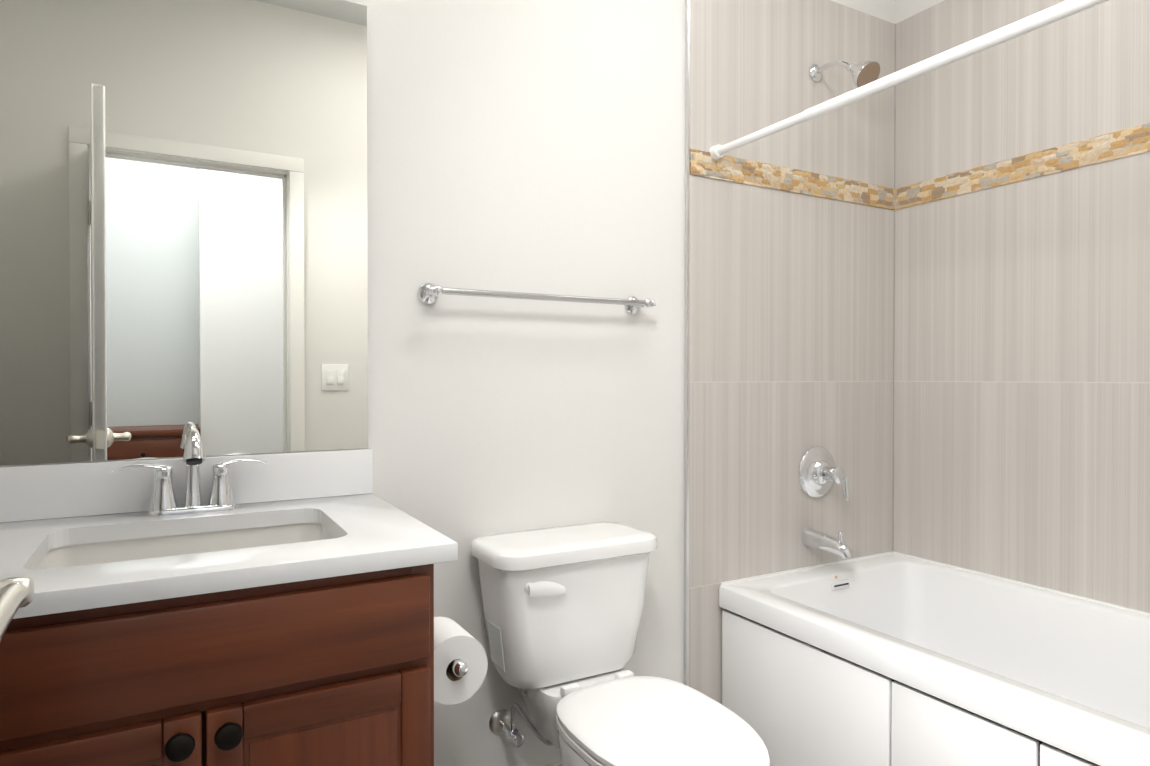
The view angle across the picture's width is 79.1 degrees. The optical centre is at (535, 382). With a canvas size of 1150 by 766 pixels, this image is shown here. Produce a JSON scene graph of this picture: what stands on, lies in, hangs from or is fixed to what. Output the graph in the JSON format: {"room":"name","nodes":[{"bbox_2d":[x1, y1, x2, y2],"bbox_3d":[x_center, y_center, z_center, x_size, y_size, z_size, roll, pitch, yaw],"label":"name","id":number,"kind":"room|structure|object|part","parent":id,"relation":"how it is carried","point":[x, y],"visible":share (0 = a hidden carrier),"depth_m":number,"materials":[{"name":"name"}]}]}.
{"room":"bathroom","nodes":[
{"label":"bathroom","id":0,"kind":"room"},
{"bbox_2d":[0,0,894,765],"bbox_3d":[-0.061,-0.216,1.843,3.190,2.740,0.100,0,1,-28],"label":"wall","id":1,"kind":"structure","parent":0,"point":[530,146],"depth_m":1.80,"materials":[{"name":"white paint"}]},
{"bbox_2d":[0,0,367,465],"bbox_3d":[-0.794,-0.357,1.395,0.918,1.021,0.006,0,1,-28],"label":"mirror","id":2,"kind":"object","parent":1,"relation":"attached to","point":[183,217],"visible":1,"depth_m":1.43,"materials":[{"name":"clear glass"}]},
{"bbox_2d":[417,282,655,314],"bbox_3d":[0.026,-0.217,1.786,0.660,0.054,0.081,0,1,-28],"label":"towel rail","id":3,"kind":"object","parent":1,"relation":"attached to","point":[428,293],"visible":1,"depth_m":1.72,"materials":[{"name":"silver metal"}]},
{"bbox_2d":[547,761,560,765],"bbox_3d":[0.024,1.084,1.836,0.945,0.140,0.013,0,1,-28],"label":"baseboard","id":4,"kind":"structure","parent":1,"relation":"attached to","point":[557,764],"depth_m":1.83,"materials":[{"name":"white paint"}]},
{"bbox_2d":[684,0,895,703],"bbox_3d":[0.855,-0.062,2.264,0.930,2.425,0.013,0,1,-28],"label":"wall tile","id":5,"kind":"structure","parent":1,"relation":"attached to","point":[790,297],"depth_m":2.22,"materials":[{"name":"tile"}]},
{"bbox_2d":[798,446,849,500],"bbox_3d":[0.955,0.295,2.260,0.172,0.172,0.097,0,1,-28],"label":"tub valve","id":6,"kind":"object","parent":5,"relation":"attached to","point":[819,473],"visible":1,"depth_m":2.27,"materials":[{"name":"silver metal"}]},
{"bbox_2d":[802,528,853,559],"bbox_3d":[0.942,0.509,2.218,0.068,0.085,0.163,0,1,-28],"label":"tub spout","id":7,"kind":"object","parent":5,"relation":"attached to","point":[814,538],"visible":1,"depth_m":2.21,"materials":[{"name":"silver metal"}]},
{"bbox_2d":[809,60,879,87],"bbox_3d":[0.972,-0.974,2.186,0.086,0.146,0.223,0,1,-28],"label":"shower head","id":8,"kind":"object","parent":5,"relation":"attached to","point":[865,72],"visible":0.98,"depth_m":2.12},
{"bbox_2d":[709,0,1108,159],"bbox_3d":[0.890,-0.684,1.417,0.042,0.042,1.510,0,1,-28],"label":"rail","id":9,"kind":"object","parent":5,"relation":"attached to","point":[1050,15],"visible":1,"depth_m":1.49,"materials":[{"name":"white metal"}]},
{"bbox_2d":[690,123,1149,209],"bbox_3d":[1.220,-0.646,1.591,0.935,0.075,1.513,0,1,-28],"label":"tile band","id":10,"kind":"object","parent":5,"relation":"attached to","point":[1131,141],"visible":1,"depth_m":2.16,"materials":[{"name":"stone"}]},
{"bbox_2d":[895,0,943,23],"bbox_3d":[1.711,-0.215,1.795,0.100,2.740,1.638,0,1,-28],"label":"wall","id":11,"kind":"structure","parent":0,"point":[905,9],"depth_m":2.44,"materials":[{"name":"white paint"}]},
{"bbox_2d":[896,0,1149,612],"bbox_3d":[1.634,-0.058,1.821,0.013,2.425,1.523,0,1,-28],"label":"wall tile","id":12,"kind":"structure","parent":11,"relation":"attached to","point":[962,380],"depth_m":2.10,"materials":[{"name":"tile"}]},
{"bbox_3d":[0.163,1.210,0.144,4.390,0.080,3.338,0,1,-28],"label":"floor","id":13,"kind":"structure","parent":0,"visible":0},
{"bbox_2d":[0,428,487,765],"bbox_3d":[-0.672,0.625,1.142,1.241,1.072,0.580,0,1,-28],"label":"bathroom vanity","id":14,"kind":"object","parent":13,"relation":"on","point":[194,606],"visible":1,"depth_m":1.04,"materials":[{"name":"brown wood"}]},
{"bbox_2d":[0,449,457,618],"bbox_3d":[-0.741,0.223,1.117,1.100,0.132,0.554,0,1,-28],"label":"countertop","id":15,"kind":"structure","parent":14,"relation":"on","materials":[{"name":"white stone"}]},
{"bbox_2d":[36,523,333,569],"bbox_3d":[-0.580,0.342,1.196,0.497,0.207,0.342,0,1,-28],"label":"sink","id":16,"kind":"object","parent":15,"relation":"in","point":[86,546],"depth_m":1.28,"materials":[{"name":"white ceramic"}]},
{"bbox_2d":[111,428,266,516],"bbox_3d":[-0.663,0.172,1.347,0.278,0.170,0.135,0,1,-28],"label":"faucet","id":17,"kind":"object","parent":15,"relation":"on","point":[220,503],"depth_m":1.37,"materials":[{"name":"silver metal"}]},
{"bbox_2d":[470,522,769,765],"bbox_3d":[0.187,0.769,1.519,0.456,0.777,0.720,0,1,-28],"label":"toilet","id":18,"kind":"object","parent":13,"relation":"on","point":[563,607],"visible":1,"depth_m":1.60,"materials":[{"name":"white ceramic"}]},
{"bbox_3d":[0.022,0.467,1.579,0.093,0.040,0.028,0,1,-28],"label":"lever","id":19,"kind":"part","parent":18,"relation":"part of","materials":[{"name":"white plastic"}]},
{"bbox_3d":[0.255,0.713,1.424,0.352,0.040,0.488,0,1,-28],"label":"seat","id":20,"kind":"part","parent":18,"relation":"part of","materials":[{"name":"white plastic"}]},
{"bbox_2d":[719,551,1149,765],"bbox_3d":[1.269,0.883,1.633,0.822,0.546,1.509,0,1,-28],"label":"bathtub","id":21,"kind":"object","parent":13,"relation":"on","point":[892,658],"visible":0.92,"depth_m":1.86,"materials":[{"name":"white ceramic"}]},
{"bbox_3d":[0.069,-1.229,0.059,0.753,0.680,0.115,0,1,-28],"label":"wall","id":22,"kind":"structure","parent":0,"visible":0},
{"bbox_3d":[-0.394,0.148,0.294,0.096,2.018,0.708,0,1,-28],"label":"door leaf","id":23,"kind":"structure","parent":22,"relation":"in","visible":0},
{"bbox_2d":[0,576,33,641],"bbox_3d":[-0.498,0.180,0.529,0.179,0.060,0.199,0,1,-28],"label":"door handle","id":24,"kind":"object","parent":23,"relation":"attached to","point":[16,593],"depth_m":0.57,"materials":[{"name":"silver metal"}]}
]}

